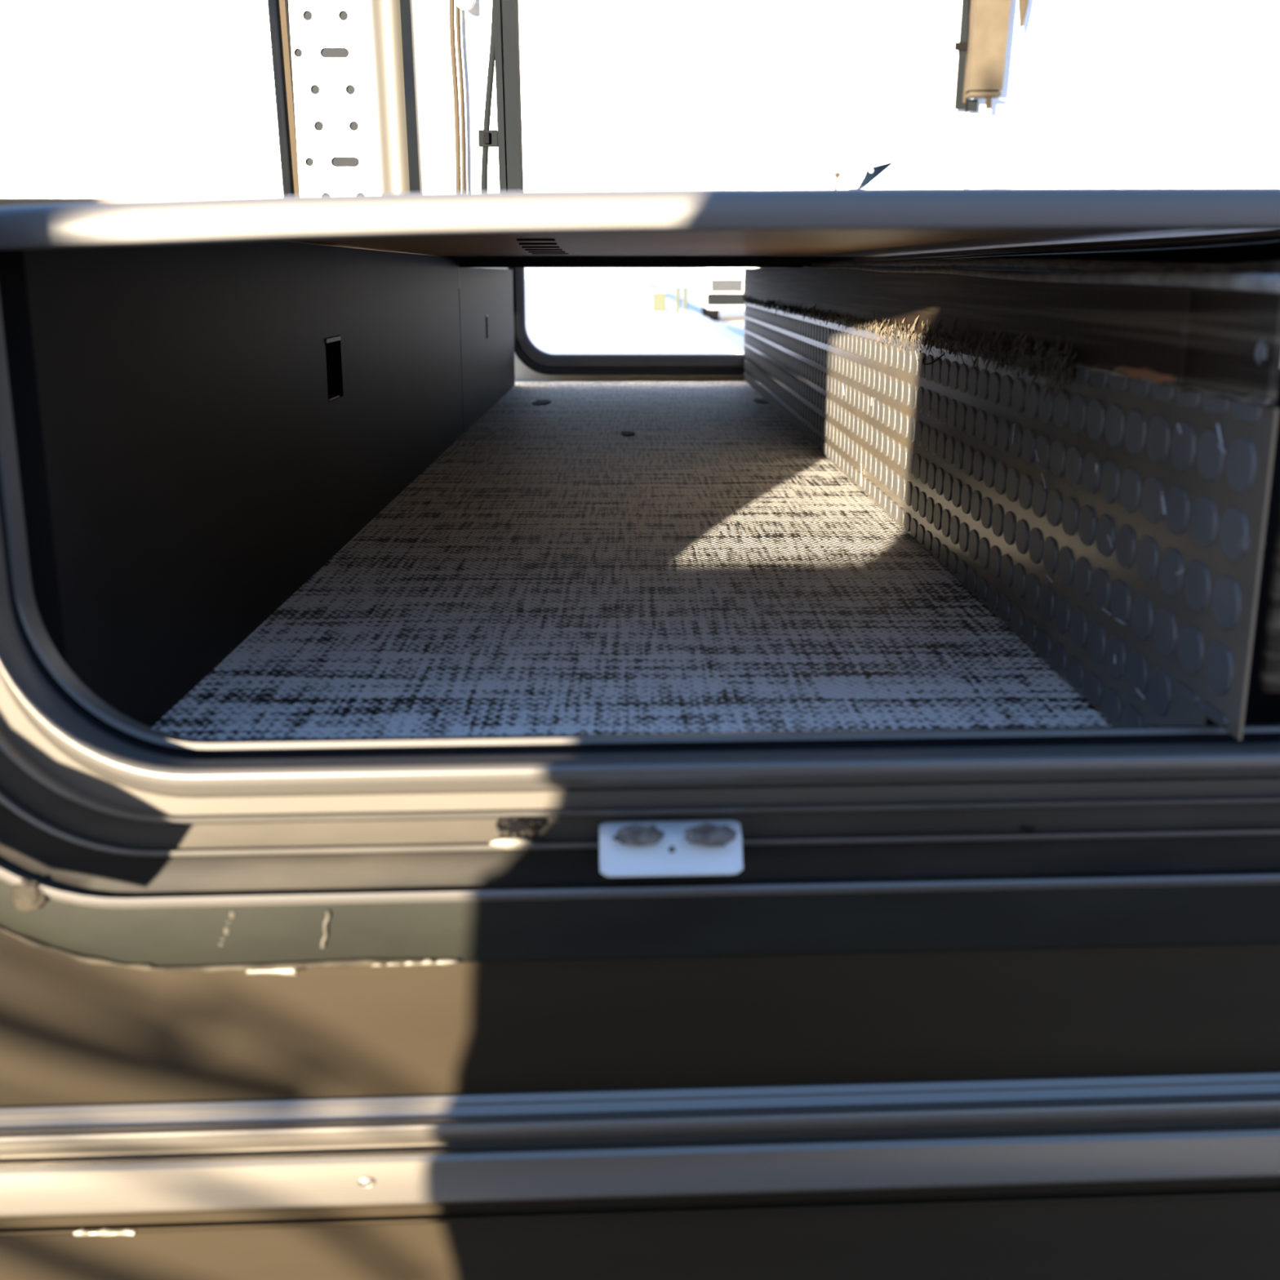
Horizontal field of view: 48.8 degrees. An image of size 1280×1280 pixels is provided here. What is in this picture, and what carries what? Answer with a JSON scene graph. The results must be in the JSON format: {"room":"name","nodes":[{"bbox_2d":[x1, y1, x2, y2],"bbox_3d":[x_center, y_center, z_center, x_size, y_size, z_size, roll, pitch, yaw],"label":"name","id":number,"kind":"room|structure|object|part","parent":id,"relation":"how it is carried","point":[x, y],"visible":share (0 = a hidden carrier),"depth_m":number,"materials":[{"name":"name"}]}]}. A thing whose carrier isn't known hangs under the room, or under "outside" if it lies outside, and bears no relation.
{"room":"cargo space","nodes":[
{"label":"cargo space","id":0,"kind":"room"},
{"bbox_2d":[0,240,515,727],"bbox_3d":[-0.257,-0.334,1.668,0.030,0.234,2.280,0,15,0],"label":"wall","id":1,"kind":"structure","parent":0,"point":[187,464],"depth_m":0.78,"materials":[{"name":"black plastic"}]},
{"bbox_2d":[324,335,341,400],"bbox_3d":[-0.247,-0.212,1.101,0.019,0.047,0.054,0,15,0],"label":"recessed latch","id":2,"kind":"object","parent":1,"relation":"attached to","point":[336,338],"visible":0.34,"depth_m":1.10,"materials":[{"name":"metal"}]},
{"bbox_2d":[457,258,459,288],"bbox_3d":[-0.258,-0.492,1.892,0.030,0.038,0.005,0,15,0],"label":"strip","id":3,"kind":"object","parent":1,"relation":"attached to","point":[458,259],"visible":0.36,"depth_m":1.89,"materials":[{"name":"metal"}]},
{"bbox_2d":[484,267,743,380],"bbox_3d":[-0.017,-0.542,2.942,1.200,0.600,0.001,0,15,0],"label":"wall","id":4,"kind":"structure","parent":0,"point":[522,372],"depth_m":2.94,"materials":[{"name":"grey metal"}]},
{"bbox_2d":[507,267,744,375],"bbox_3d":[0.157,-0.695,2.912,0.853,0.289,0.075,0,15,0],"label":"frame","id":5,"kind":"object","parent":4,"relation":"attached to","point":[538,361],"visible":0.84,"depth_m":2.92,"materials":[{"name":"black metal"}]},
{"bbox_2d":[151,380,1114,740],"bbox_3d":[-0.018,-0.229,1.773,0.488,0.020,2.452,0,15,0],"label":"floor","id":6,"kind":"structure","parent":0,"point":[707,567],"depth_m":0.93,"materials":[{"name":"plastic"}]},
{"bbox_2d":[532,400,551,404],"bbox_3d":[-0.168,-0.408,2.422,0.031,0.001,0.093,0,15,0],"label":"smudge","id":7,"kind":"object","parent":6,"relation":"on","point":[537,402],"visible":1,"depth_m":2.42,"materials":[{"name":"black"}]},
{"bbox_2d":[621,431,635,435],"bbox_3d":[-0.016,-0.285,1.945,0.019,0.001,0.049,0,15,0],"label":"smudge","id":8,"kind":"object","parent":6,"relation":"on","point":[624,433],"visible":1,"depth_m":1.94,"materials":[{"name":"black"}]},
{"bbox_2d":[753,398,768,403],"bbox_3d":[0.211,-0.415,2.449,0.027,0.001,0.085,0,15,0],"label":"smudge","id":9,"kind":"object","parent":6,"relation":"on","point":[760,400],"visible":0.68,"depth_m":2.44,"materials":[{"name":"black"}]},
{"bbox_2d":[524,279,744,354],"bbox_3d":[-0.558,-24.106,97.054,500.000,0.001,500.000,0,15,0],"label":"sky","id":10,"kind":"structure","parent":0,"point":[563,316],"depth_m":32.28,"materials":[{"name":"concrete"}]},
{"bbox_2d":[652,289,667,311],"bbox_3d":[0.546,-9.422,39.141,0.424,0.567,0.560,0,15,0],"label":"utility box","id":11,"kind":"object","parent":10,"relation":"on","point":[659,295],"visible":1,"depth_m":38.89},
{"bbox_3d":[0.546,-9.672,39.077,0.424,0.050,0.560,0,15,0],"label":"lid","id":12,"kind":"part","parent":11,"relation":"part of","materials":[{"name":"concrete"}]},
{"bbox_2d":[675,287,679,313],"bbox_3d":[0.991,-8.901,36.955,0.120,0.654,0.120,0,15,0],"label":"bollard","id":13,"kind":"object","parent":10,"relation":"on","point":[677,289],"visible":1,"depth_m":36.91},
{"bbox_2d":[682,287,687,309],"bbox_3d":[1.182,-8.902,36.956,0.120,0.654,0.120,0,15,0],"label":"bollard","id":14,"kind":"object","parent":10,"relation":"on","point":[685,289],"visible":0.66,"depth_m":36.91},
{"bbox_2d":[641,282,743,354],"bbox_3d":[0.907,-23.901,96.083,0.320,0.090,182.000,0,15,0],"label":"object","id":15,"kind":"structure","parent":10,"relation":"on","point":[734,342],"depth_m":23.88,"materials":[{"name":"concrete"}]},
{"bbox_2d":[696,267,755,320],"bbox_3d":[2.389,-8.329,32.230,2.000,1.912,4.650,0,15,0],"label":"van","id":16,"kind":"object","parent":10,"relation":"on","point":[717,288],"visible":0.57,"depth_m":30.09,"materials":[{"name":"white paint"}]},
{"bbox_2d":[0,196,1277,256],"bbox_3d":[0.443,-0.340,1.212,1.500,0.005,1.407,0,15,0],"label":"ceiling","id":17,"kind":"structure","parent":0,"point":[866,242],"depth_m":1.04,"materials":[{"name":"metal"}]},
{"bbox_2d":[0,0,299,196],"bbox_3d":[-0.663,-0.524,1.416,0.639,0.250,0.030,0,15,0],"label":"door","id":18,"kind":"structure","parent":17,"relation":"attached to","point":[99,98],"depth_m":1.41,"materials":[{"name":"white"}]},
{"bbox_3d":[-0.350,-0.525,1.418,0.014,0.250,0.020,0,15,0],"label":"edge trim","id":19,"kind":"part","parent":18,"relation":"part of","materials":[{"name":"beige metal"}]},
{"bbox_2d":[288,0,381,195],"bbox_3d":[-0.280,-0.503,1.335,0.085,0.250,0.040,0,15,0],"label":"upright","id":20,"kind":"object","parent":17,"relation":"on","point":[335,115],"visible":0.77,"depth_m":1.31,"materials":[{"name":"white metal"}]},
{"bbox_2d":[369,0,422,193],"bbox_3d":[-0.215,-0.480,1.246,0.042,0.250,0.042,0,15,0],"label":"pole","id":21,"kind":"object","parent":17,"relation":"on","point":[393,28],"visible":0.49,"depth_m":1.23,"materials":[{"name":"beige metal"}]},
{"bbox_2d":[417,0,456,192],"bbox_3d":[-0.175,-0.475,1.224,0.028,0.250,0.010,0,15,0],"label":"strip","id":22,"kind":"object","parent":17,"relation":"on","point":[436,70],"visible":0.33,"depth_m":1.22,"materials":[{"name":"white"}]},
{"bbox_2d":[448,0,461,191],"bbox_3d":[-0.157,-0.462,1.202,0.005,0.235,0.005,14,20,43],"label":"cable","id":23,"kind":"object","parent":17,"relation":"on","point":[451,2],"visible":0.82,"depth_m":1.20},
{"bbox_2d":[455,4,465,191],"bbox_3d":[-0.153,-0.462,1.202,0.005,0.235,0.003,0,15,0],"label":"cable","id":24,"kind":"object","parent":17,"relation":"on","point":[457,14],"visible":0.74,"depth_m":1.20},
{"bbox_2d":[454,0,475,10],"bbox_3d":[-0.145,-0.543,1.170,0.018,0.038,0.018,0,15,0],"label":"hook","id":25,"kind":"object","parent":24,"relation":"attached to","point":[464,5],"visible":1,"depth_m":1.17,"materials":[{"name":"white"}]},
{"bbox_2d":[458,0,481,191],"bbox_3d":[-0.145,-0.472,1.212,0.021,0.250,0.004,0,15,0],"label":"plastic sheet","id":26,"kind":"object","parent":17,"relation":"on","point":[469,20],"visible":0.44,"depth_m":1.21,"materials":[{"name":"white plastic"}]},
{"bbox_2d":[481,0,494,191],"bbox_3d":[-0.127,-0.462,1.202,0.022,0.235,0.005,0,15,0],"label":"cable","id":27,"kind":"object","parent":17,"relation":"on","point":[491,55],"visible":0.62,"depth_m":1.20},
{"bbox_2d":[493,0,523,191],"bbox_3d":[-0.110,-0.462,1.175,0.021,0.250,0.032,0,15,0],"label":"post","id":28,"kind":"object","parent":17,"relation":"on","point":[505,12],"visible":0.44,"depth_m":1.17,"materials":[{"name":"grey metal"}]},
{"bbox_2d":[478,129,497,146],"bbox_3d":[-0.128,-0.423,1.189,0.016,0.013,0.010,0,15,0],"label":"clip","id":29,"kind":"object","parent":28,"relation":"attached to","point":[486,138],"visible":0.97,"depth_m":1.19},
{"bbox_2d":[0,186,1279,250],"bbox_3d":[0.447,-0.165,0.559,1.500,0.022,0.100,0,15,0],"label":"rail","id":30,"kind":"object","parent":17,"relation":"attached to","point":[291,217],"visible":1,"depth_m":0.51,"materials":[{"name":"white metal"}]},
{"bbox_2d":[440,256,875,267],"bbox_3d":[0.455,-0.634,2.375,1.462,0.018,0.989,0,15,0],"label":"crossmember","id":31,"kind":"object","parent":17,"relation":"attached to","point":[464,261],"visible":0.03,"depth_m":1.89,"materials":[{"name":"black metal"}]},
{"bbox_2d":[834,172,839,187],"bbox_3d":[0.257,-0.566,1.869,0.013,0.104,0.008,0,15,0],"label":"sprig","id":32,"kind":"object","parent":17,"relation":"on","point":[837,175],"visible":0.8,"depth_m":1.86,"materials":[{"name":"white"}]},
{"bbox_2d":[858,160,895,187],"bbox_3d":[0.299,-0.559,1.823,0.057,0.113,0.014,0,15,0],"label":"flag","id":33,"kind":"object","parent":17,"relation":"on","point":[872,173],"visible":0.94,"depth_m":1.81,"materials":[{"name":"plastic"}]},
{"bbox_2d":[853,229,1279,260],"bbox_3d":[0.305,-0.325,1.173,0.010,0.007,1.371,-1,15,-2],"label":"cable","id":34,"kind":"object","parent":17,"relation":"attached to","point":[1256,233],"visible":0.48,"depth_m":0.95,"materials":[{"name":"black rubber"}]},
{"bbox_2d":[0,930,1279,1279],"bbox_3d":[-0.503,0.287,0.596,3.400,0.970,0.031,-1,15,-3],"label":"panel","id":35,"kind":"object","parent":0,"point":[73,1031],"depth_m":0.58,"materials":[{"name":"brown metal"}]},
{"bbox_2d":[9,878,46,911],"bbox_3d":[-0.234,0.097,0.538,0.014,0.014,0.003,0,15,0],"label":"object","id":36,"kind":"object","parent":35,"relation":"attached to","point":[27,896],"visible":1,"depth_m":0.54,"materials":[{"name":"beige"}]},
{"bbox_2d":[356,1177,374,1187],"bbox_3d":[-0.111,0.219,0.569,0.007,0.004,0.002,0,15,0],"label":"rivet","id":37,"kind":"object","parent":35,"relation":"attached to","point":[365,1181],"visible":1,"depth_m":0.57,"materials":[{"name":"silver metal"}]},
{"bbox_2d":[0,304,1279,975],"bbox_3d":[0.440,-0.033,0.544,1.512,0.324,0.043,-1,15,-3],"label":"frame","id":38,"kind":"object","parent":35,"relation":"attached to","point":[148,848],"visible":1,"depth_m":0.55,"materials":[{"name":"metal"}]},
{"bbox_2d":[489,836,533,849],"bbox_3d":[-0.049,0.078,0.541,0.017,0.005,0.002,0,15,0],"label":"smear","id":39,"kind":"object","parent":38,"relation":"on","point":[510,843],"visible":1,"depth_m":0.54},
{"bbox_2d":[495,816,542,839],"bbox_3d":[-0.046,0.072,0.543,0.018,0.011,0.006,0,15,0],"label":"smudge","id":40,"kind":"object","parent":38,"relation":"on","point":[521,827],"visible":1,"depth_m":0.54,"materials":[{"name":"metal"}]},
{"bbox_2d":[1018,823,1035,832],"bbox_3d":[0.153,0.075,0.561,0.019,0.012,0.005,0,15,0],"label":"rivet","id":41,"kind":"object","parent":38,"relation":"on","point":[1028,828],"visible":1,"depth_m":0.56,"materials":[{"name":"metal"}]},
{"bbox_2d":[0,1071,1279,1237],"bbox_3d":[0.097,0.214,0.584,2.600,0.062,0.016,-1,15,-3],"label":"trim","id":42,"kind":"structure","parent":35,"relation":"attached to","point":[129,1169],"depth_m":0.58,"materials":[{"name":"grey metal"}]},
{"bbox_2d":[599,820,742,877],"bbox_3d":[0.012,0.078,0.547,0.056,0.023,0.027,0,15,0],"label":"latch keeper","id":43,"kind":"object","parent":35,"relation":"attached to","point":[686,847],"visible":1,"depth_m":0.54,"materials":[{"name":"white plastic"}]},
{"bbox_2d":[1205,373,1279,724],"bbox_3d":[0.266,-0.037,0.591,0.062,0.200,0.040,0,15,0],"label":"trim","id":44,"kind":"structure","parent":35,"relation":"attached to","point":[1261,707],"depth_m":0.58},
{"bbox_2d":[1239,534,1265,554],"bbox_3d":[0.231,-0.036,0.531,0.010,0.010,0.004,0,15,0],"label":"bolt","id":45,"kind":"object","parent":35,"relation":"attached to","point":[1242,547],"visible":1,"depth_m":0.53,"materials":[{"name":"metal"}]},
{"bbox_2d":[1257,496,1279,693],"bbox_3d":[0.248,-0.022,0.529,0.023,0.088,0.008,0,15,0],"label":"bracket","id":46,"kind":"object","parent":35,"relation":"attached to","point":[1268,682],"visible":1,"depth_m":0.53,"materials":[{"name":"grey metal"}]},
{"bbox_2d":[413,0,1279,192],"bbox_3d":[0.558,-1.310,2.854,2.650,1.070,0.025,0,15,0],"label":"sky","id":47,"kind":"structure","parent":0,"point":[615,95],"depth_m":2.89,"materials":[{"name":"white"}]},
{"bbox_2d":[954,0,977,111],"bbox_3d":[0.659,-1.348,2.795,0.054,0.565,0.012,0,15,0],"label":"strap","id":48,"kind":"object","parent":47,"relation":"hanging from","point":[961,46],"visible":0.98,"depth_m":2.84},
{"bbox_2d":[964,0,968,186],"bbox_3d":[0.659,-1.049,2.860,0.017,0.542,0.003,0,15,0],"label":"cord","id":49,"kind":"object","parent":48,"relation":"hanging from","point":[968,0],"visible":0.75,"depth_m":2.86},
{"bbox_2d":[964,0,1010,109],"bbox_3d":[0.697,-1.338,2.757,0.086,0.565,0.040,0,15,0],"label":"tube","id":50,"kind":"object","parent":47,"relation":"hanging from","point":[989,19],"visible":1,"depth_m":2.78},
{"bbox_3d":[0.697,-1.074,2.820,0.009,0.023,0.010,0,15,0],"label":"rod","id":51,"kind":"part","parent":50,"relation":"part of","materials":[{"name":"beige metal"}]},
{"bbox_2d":[1017,0,1028,27],"bbox_3d":[0.756,-1.285,2.771,0.025,0.153,0.009,0,15,0],"label":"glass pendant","id":52,"kind":"object","parent":50,"relation":"hanging from","point":[1022,4],"visible":1,"depth_m":2.78,"materials":[{"name":"glass"}]},
{"bbox_2d":[742,298,1279,740],"bbox_3d":[0.222,-0.315,1.726,0.003,0.166,2.473,0,15,0],"label":"wall","id":53,"kind":"structure","parent":0,"point":[1103,522],"depth_m":0.74,"materials":[{"name":"metal"}]},
{"bbox_2d":[743,265,1279,408],"bbox_3d":[0.221,-0.423,1.700,0.008,0.062,2.470,0,15,0],"label":"board","id":54,"kind":"object","parent":53,"relation":"on","point":[1201,332],"visible":0.8,"depth_m":0.69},
{"bbox_2d":[742,295,1077,400],"bbox_3d":[0.216,-0.414,1.792,0.009,0.040,2.205,0,15,0],"label":"debris","id":55,"kind":"object","parent":54,"relation":"attached to","point":[1050,358],"visible":1,"depth_m":0.90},
{"bbox_2d":[922,353,945,364],"bbox_3d":[0.216,-0.209,1.047,0.005,0.012,0.090,1,15,2],"label":"debris","id":56,"kind":"object","parent":55,"relation":"hanging from","point":[943,354],"visible":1,"depth_m":1.03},
{"bbox_2d":[810,257,1279,274],"bbox_3d":[0.237,-0.313,1.185,0.025,0.019,1.451,0,15,-1],"label":"hose","id":57,"kind":"object","parent":54,"relation":"on","point":[1024,264],"visible":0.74,"depth_m":0.78,"materials":[{"name":"black rubber"}]},
{"bbox_2d":[1254,337,1266,364],"bbox_3d":[0.232,-0.105,0.514,0.014,0.014,0.005,0,15,0],"label":"bolt","id":58,"kind":"object","parent":54,"relation":"attached to","point":[1260,352],"visible":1,"depth_m":0.52,"materials":[{"name":"metal"}]},
{"bbox_2d":[880,242,1279,272],"bbox_3d":[0.296,-0.331,1.709,0.012,0.249,2.428,0,15,0],"label":"wall","id":59,"kind":"structure","parent":0,"point":[1271,251],"depth_m":0.75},
{"bbox_2d":[819,232,1279,262],"bbox_3d":[0.258,-0.327,1.197,0.024,0.009,1.421,-1,15,-2],"label":"cable","id":60,"kind":"object","parent":59,"relation":"attached to","point":[1268,238],"visible":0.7,"depth_m":0.81,"materials":[{"name":"black rubber"}]}
]}

